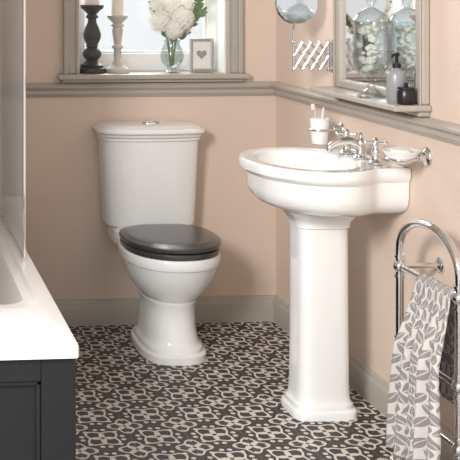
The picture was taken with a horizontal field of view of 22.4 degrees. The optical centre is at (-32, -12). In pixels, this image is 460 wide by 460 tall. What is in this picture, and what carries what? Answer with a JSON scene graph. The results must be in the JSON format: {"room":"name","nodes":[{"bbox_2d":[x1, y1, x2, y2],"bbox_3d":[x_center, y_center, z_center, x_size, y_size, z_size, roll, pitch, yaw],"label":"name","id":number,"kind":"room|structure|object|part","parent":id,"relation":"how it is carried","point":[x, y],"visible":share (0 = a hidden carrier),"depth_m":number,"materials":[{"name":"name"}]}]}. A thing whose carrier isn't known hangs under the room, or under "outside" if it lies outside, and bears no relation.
{"room":"bathroom","nodes":[
{"label":"bathroom","id":0,"kind":"room"},
{"bbox_2d":[26,0,275,299],"bbox_3d":[0.350,0.195,4.745,2.130,2.450,0.200,0,0,-5],"label":"wall","id":1,"kind":"structure","parent":0,"point":[68,243],"depth_m":4.67,"materials":[{"name":"pink paint"}]},
{"bbox_2d":[26,81,274,97],"bbox_3d":[0.359,0.427,4.627,1.930,0.062,0.036,0,0,-5],"label":"trim","id":2,"kind":"structure","parent":1,"relation":"attached to","point":[245,88],"depth_m":4.66,"materials":[{"name":"beige paint"}]},
{"bbox_2d":[63,0,237,73],"bbox_3d":[0.783,-0.141,4.669,0.769,0.998,0.020,0,0,-5],"label":"trim","id":3,"kind":"structure","parent":1,"relation":"attached to","point":[71,3],"depth_m":4.63,"materials":[{"name":"beige paint"}]},
{"bbox_2d":[79,0,225,73],"bbox_3d":[0.777,-0.111,4.739,0.640,0.938,0.120,0,0,-5],"label":"lining","id":4,"kind":"object","parent":1,"relation":"attached to","point":[220,4],"visible":0.7,"depth_m":4.74,"materials":[{"name":"white paint"}]},
{"bbox_2d":[61,79,243,82],"bbox_3d":[0.782,0.387,4.664,0.780,0.014,0.030,0,0,-5],"label":"apron","id":5,"kind":"object","parent":1,"relation":"attached to","point":[126,80],"visible":0.8,"depth_m":4.65,"materials":[{"name":"beige paint"}]},
{"bbox_2d":[57,0,249,79],"bbox_3d":[0.776,-0.100,4.736,0.817,0.960,0.225,0,0,-5],"label":"window","id":6,"kind":"structure","parent":1,"relation":"in","point":[141,65],"depth_m":4.79,"materials":[{"name":"beige paint"}]},
{"bbox_2d":[80,0,105,73],"bbox_3d":[0.527,0.158,4.694,0.116,0.400,0.116,0,0,-5],"label":"candlestick","id":7,"kind":"object","parent":6,"relation":"on","point":[92,34],"visible":0.97,"depth_m":4.67,"materials":[{"name":"grey wood"}]},
{"bbox_2d":[85,0,99,4],"bbox_3d":[0.527,0.020,4.694,0.064,0.104,0.064,0,0,-5],"label":"candle","id":8,"kind":"object","parent":7,"relation":"on","point":[87,2],"depth_m":4.67,"materials":[{"name":"wax"}]},
{"bbox_2d":[106,0,129,73],"bbox_3d":[0.636,0.170,4.697,0.104,0.376,0.104,0,0,-5],"label":"candlestick","id":9,"kind":"object","parent":6,"relation":"on","point":[117,17],"visible":1,"depth_m":4.68,"materials":[{"name":"beige wood"}]},
{"bbox_2d":[111,0,123,14],"bbox_3d":[0.636,0.054,4.697,0.052,0.124,0.052,0,0,-5],"label":"candle","id":10,"kind":"object","parent":9,"relation":"on","point":[117,6],"depth_m":4.68,"materials":[{"name":"wax"}]},
{"bbox_2d":[83,0,206,52],"bbox_3d":[0.771,-0.125,4.822,0.551,0.810,0.023,0,0,-5],"label":"bead","id":11,"kind":"object","parent":6,"relation":"attached to","point":[204,1],"visible":0.44,"depth_m":4.82,"materials":[{"name":"white paint"}]},
{"bbox_3d":[0.771,-0.111,4.821,0.640,0.938,0.045,0,0,-5],"label":"sash frame","id":12,"kind":"part","parent":6,"relation":"part of","materials":[{"name":"white paint"}]},
{"bbox_2d":[147,0,206,72],"bbox_3d":[0.887,0.144,4.713,0.347,0.429,0.147,0,0,11],"label":"vase","id":13,"kind":"object","parent":6,"relation":"on","point":[174,19],"visible":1,"depth_m":4.68,"materials":[{"name":"clear glass"}]},
{"bbox_3d":[0.835,0.200,4.718,0.068,0.261,0.005,0,0,-5],"label":"flower stem","id":14,"kind":"part","parent":13,"relation":"part of","materials":[{"name":"green plant"}]},
{"bbox_3d":[0.846,0.232,4.714,0.050,0.196,0.006,0,0,-17],"label":"flower stem","id":15,"kind":"part","parent":13,"relation":"part of","materials":[{"name":"green plant"}]},
{"bbox_2d":[189,38,213,71],"bbox_3d":[0.999,0.284,4.741,0.104,0.145,0.050,0,0,-5],"label":"photo frame","id":16,"kind":"object","parent":6,"relation":"on","point":[201,50],"visible":1,"depth_m":4.72,"materials":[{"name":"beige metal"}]},
{"bbox_2d":[193,41,209,68],"bbox_3d":[1.000,0.283,4.724,0.080,0.119,0.004,0,0,-5],"label":"print","id":17,"kind":"object","parent":16,"relation":"attached to","point":[201,49],"depth_m":4.72,"materials":[{"name":"paper"}]},
{"bbox_2d":[54,295,274,325],"bbox_3d":[0.717,1.366,4.664,1.210,0.108,0.020,0,0,-5],"label":"baseboard","id":18,"kind":"structure","parent":1,"relation":"attached to","point":[242,308],"depth_m":4.67,"materials":[{"name":"beige paint"}]},
{"bbox_2d":[64,0,242,73],"bbox_3d":[0.784,-0.141,4.653,0.769,0.998,0.012,0,0,-4],"label":"bead","id":19,"kind":"object","parent":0,"point":[240,2],"depth_m":4.68},
{"bbox_2d":[68,321,393,459],"bbox_3d":[0.554,1.445,2.153,2.130,0.050,5.400,0,0,-5],"label":"floor","id":20,"kind":"structure","parent":0,"point":[226,406],"depth_m":3.72,"materials":[{"name":"tile"}]},
{"bbox_2d":[0,216,78,459],"bbox_3d":[-0.165,1.139,3.609,0.716,0.561,1.960,0,0,-5],"label":"bathtub","id":21,"kind":"object","parent":20,"relation":"on","point":[39,351],"visible":1,"depth_m":2.68,"materials":[{"name":"ceramic"}]},
{"bbox_2d":[0,0,25,258],"bbox_3d":[0.132,0.146,4.053,0.024,1.423,1.139,0,0,-5],"label":"screen","id":22,"kind":"object","parent":21,"relation":"on","point":[12,12],"visible":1,"depth_m":3.78,"materials":[{"name":"clear glass"}]},
{"bbox_3d":[-0.089,1.155,2.672,0.700,0.531,0.012,0,0,-5],"label":"panel","id":23,"kind":"part","parent":21,"relation":"part of","materials":[{"name":"grey wood"}]},
{"bbox_3d":[-0.088,1.157,2.657,0.700,0.527,0.018,0,0,-5],"label":"panel frame","id":24,"kind":"part","parent":21,"relation":"part of","materials":[{"name":"grey wood"}]},
{"bbox_2d":[93,120,220,365],"bbox_3d":[0.774,0.986,4.377,0.452,0.868,0.588,0,0,-5],"label":"toilet","id":25,"kind":"object","parent":20,"relation":"on","point":[148,169],"visible":1,"depth_m":4.44,"materials":[{"name":"ceramic"}]},
{"bbox_2d":[107,225,121,245],"bbox_3d":[0.759,1.036,4.563,0.330,0.107,0.203,0,0,-5],"label":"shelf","id":26,"kind":"object","parent":25,"relation":"attached to","point":[113,230],"depth_m":4.53,"materials":[{"name":"ceramic"}]},
{"bbox_3d":[0.758,0.593,4.574,0.452,0.067,0.193,0,0,-5],"label":"cistern lid","id":27,"kind":"part","parent":25,"relation":"part of","materials":[{"name":"ceramic"}]},
{"bbox_3d":[0.793,1.002,4.298,0.372,0.023,0.420,0,0,-5],"label":"seat","id":28,"kind":"part","parent":25,"relation":"part of","materials":[{"name":"grey wood"}]},
{"bbox_3d":[0.793,0.972,4.298,0.380,0.033,0.426,0,0,-5],"label":"seat lid","id":29,"kind":"part","parent":25,"relation":"part of","materials":[{"name":"grey wood"}]},
{"bbox_2d":[239,147,410,421],"bbox_3d":[1.160,0.996,3.705,0.472,0.848,0.573,0,0,-5],"label":"basin","id":30,"kind":"object","parent":20,"relation":"on","point":[320,193],"visible":0.98,"depth_m":3.63,"materials":[{"name":"ceramic"}]},
{"bbox_3d":[1.160,0.656,3.705,0.472,0.168,0.573,0,0,-5],"label":"bowl","id":31,"kind":"part","parent":30,"relation":"part of","materials":[{"name":"ceramic"}]},
{"bbox_2d":[326,129,387,164],"bbox_3d":[1.281,0.527,3.708,0.154,0.088,0.295,0,0,-5],"label":"mixer tap","id":32,"kind":"object","parent":30,"relation":"on","point":[359,143],"visible":1,"depth_m":3.70,"materials":[{"name":"silver metal"}]},
{"bbox_3d":[1.267,0.525,3.708,0.126,0.052,0.026,0,0,-5],"label":"spout","id":33,"kind":"part","parent":32,"relation":"part of","materials":[{"name":"silver metal"}]},
{"bbox_3d":[1.324,0.527,3.712,0.054,0.088,0.054,0,0,-5],"label":"spout","id":34,"kind":"part","parent":32,"relation":"part of","materials":[{"name":"silver metal"}]},
{"bbox_2d":[389,219,459,459],"bbox_3d":[1.363,1.041,3.147,0.160,0.757,0.405,0,0,-5],"label":"towel rail","id":35,"kind":"object","parent":20,"relation":"on","point":[399,265],"visible":0.72,"depth_m":3.07,"materials":[{"name":"silver metal"}]},
{"bbox_3d":[1.313,0.835,3.143,0.019,0.019,0.345,0,0,-5],"label":"rail","id":36,"kind":"part","parent":35,"relation":"part of","materials":[{"name":"silver metal"}]},
{"bbox_2d":[386,273,454,459],"bbox_3d":[1.287,1.076,3.081,0.143,0.514,0.267,0,0,-5],"label":"patterned hand towel","id":37,"kind":"object","parent":35,"relation":"hanging from","point":[424,343],"visible":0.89,"depth_m":3.08,"materials":[{"name":"white fabric"}]},
{"bbox_3d":[1.313,1.075,3.143,0.019,0.019,0.345,0,0,-5],"label":"rail","id":38,"kind":"part","parent":35,"relation":"part of","materials":[{"name":"silver metal"}]},
{"bbox_3d":[1.313,1.245,3.143,0.019,0.019,0.345,0,0,-5],"label":"rail","id":39,"kind":"part","parent":35,"relation":"part of","materials":[{"name":"silver metal"}]},
{"bbox_2d":[276,0,459,432],"bbox_3d":[1.573,0.195,2.133,0.100,2.450,5.200,0,0,-5],"label":"wall","id":40,"kind":"structure","parent":0,"point":[434,190],"depth_m":3.70,"materials":[{"name":"pink paint"}]},
{"bbox_2d":[275,0,332,71],"bbox_3d":[1.252,0.138,4.120,0.227,0.348,0.046,0,0,-5],"label":"mirror","id":41,"kind":"object","parent":40,"relation":"attached to","point":[294,12],"visible":0.95,"depth_m":4.11,"materials":[{"name":"silver metal"}]},
{"bbox_3d":[1.222,0.224,4.132,0.011,0.168,0.011,0,0,-5],"label":"post","id":42,"kind":"part","parent":41,"relation":"part of","materials":[{"name":"silver metal"}]},
{"bbox_3d":[1.349,0.250,4.122,0.014,0.116,0.014,0,0,-5],"label":"wall post","id":43,"kind":"part","parent":41,"relation":"part of","materials":[{"name":"silver metal"}]},
{"bbox_3d":[1.362,0.250,4.123,0.007,0.124,0.032,0,0,-5],"label":"wall plate","id":44,"kind":"part","parent":41,"relation":"part of","materials":[{"name":"silver metal"}]},
{"bbox_2d":[308,104,344,144],"bbox_3d":[1.310,0.495,4.038,0.125,0.149,0.082,0,0,-5],"label":"holder","id":45,"kind":"object","parent":40,"relation":"attached to","point":[319,128],"visible":0.96,"depth_m":4.01,"materials":[{"name":"white ceramic"}]},
{"bbox_2d":[309,117,329,144],"bbox_3d":[1.288,0.521,4.037,0.072,0.097,0.072,0,0,-5],"label":"cup","id":46,"kind":"object","parent":45,"relation":"on","point":[319,128],"depth_m":4.01,"materials":[{"name":"ceramic"}]},
{"bbox_2d":[273,295,454,459],"bbox_3d":[1.514,1.366,2.128,0.020,0.108,5.200,0,0,-5],"label":"baseboard","id":47,"kind":"structure","parent":40,"relation":"attached to","point":[365,381],"depth_m":3.80,"materials":[{"name":"beige paint"}]},
{"bbox_2d":[271,81,459,144],"bbox_3d":[1.506,0.427,2.128,0.036,0.062,5.200,0,0,-5],"label":"trim","id":48,"kind":"structure","parent":40,"relation":"attached to","point":[446,131],"depth_m":3.70,"materials":[{"name":"beige paint"}]},
{"bbox_2d":[309,0,431,116],"bbox_3d":[1.338,0.017,3.714,0.119,0.754,0.684,0,0,-5],"label":"wall mirror","id":49,"kind":"object","parent":40,"relation":"attached to","point":[409,26],"visible":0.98,"depth_m":3.66,"materials":[{"name":"beige paint"}]},
{"bbox_2d":[309,86,431,111],"bbox_3d":[1.338,0.367,3.714,0.119,0.019,0.684,0,0,-5],"label":"shelf","id":50,"kind":"object","parent":49,"relation":"attached to","point":[349,93],"depth_m":3.66,"materials":[{"name":"beige paint"}]},
{"bbox_2d":[352,2,390,98],"bbox_3d":[1.330,0.191,3.634,0.120,0.335,0.120,0,0,-5],"label":"glass apothecary jar","id":51,"kind":"object","parent":49,"relation":"on","point":[372,50],"visible":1,"depth_m":3.62,"materials":[{"name":"clear glass"}]},
{"bbox_3d":[1.330,0.066,3.634,0.114,0.085,0.114,0,0,-5],"label":"glass lid","id":52,"kind":"part","parent":51,"relation":"part of","materials":[{"name":"clear glass"}]},
{"bbox_2d":[343,0,415,92],"bbox_3d":[1.391,0.006,3.719,0.012,0.643,0.570,0,0,-5],"label":"mirror glass","id":53,"kind":"object","parent":49,"relation":"attached to","point":[401,14],"depth_m":3.70,"materials":[{"name":"silver metal"}]},
{"bbox_3d":[1.384,-0.001,3.718,0.027,0.718,0.660,0,0,-5],"label":"frame","id":54,"kind":"part","parent":49,"relation":"part of","materials":[{"name":"beige paint"}]},
{"bbox_2d":[386,52,406,102],"bbox_3d":[1.357,0.279,3.485,0.062,0.158,0.062,0,0,-5],"label":"soap dispenser","id":55,"kind":"object","parent":49,"relation":"on","point":[395,77],"visible":0.91,"depth_m":3.47,"materials":[{"name":"grey plastic"}]},
{"bbox_2d":[386,68,406,102],"bbox_3d":[1.357,0.301,3.485,0.062,0.113,0.062,0,0,-5],"label":"bottle","id":56,"kind":"object","parent":55,"relation":"on","point":[395,77],"depth_m":3.46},
{"bbox_2d":[396,82,414,104],"bbox_3d":[1.357,0.324,3.414,0.054,0.069,0.054,0,0,-5],"label":"jar","id":57,"kind":"object","parent":49,"relation":"on","point":[405,95],"visible":1,"depth_m":3.39,"materials":[{"name":"ceramic"}]},
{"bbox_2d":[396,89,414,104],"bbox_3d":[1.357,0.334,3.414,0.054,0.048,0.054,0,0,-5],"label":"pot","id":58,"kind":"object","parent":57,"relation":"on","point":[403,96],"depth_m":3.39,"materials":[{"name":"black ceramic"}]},
{"bbox_3d":[1.357,0.299,3.414,0.050,0.021,0.050,0,0,-5],"label":"lid knob","id":59,"kind":"part","parent":57,"relation":"part of","materials":[{"name":"black ceramic"}]},
{"bbox_3d":[1.381,0.386,3.718,0.034,0.017,0.660,0,0,-5],"label":"shelf moulding","id":60,"kind":"part","parent":49,"relation":"part of","materials":[{"name":"beige paint"}]},
{"bbox_2d":[381,147,431,166],"bbox_3d":[1.351,0.520,3.402,0.142,0.060,0.116,0,0,-5],"label":"holder","id":61,"kind":"object","parent":40,"relation":"attached to","point":[397,155],"visible":1,"depth_m":3.38,"materials":[{"name":"silver metal"}]},
{"bbox_3d":[1.338,0.518,3.401,0.116,0.040,0.116,0,0,-5],"label":"dish","id":62,"kind":"part","parent":61,"relation":"part of","materials":[{"name":"ceramic"}]}
]}

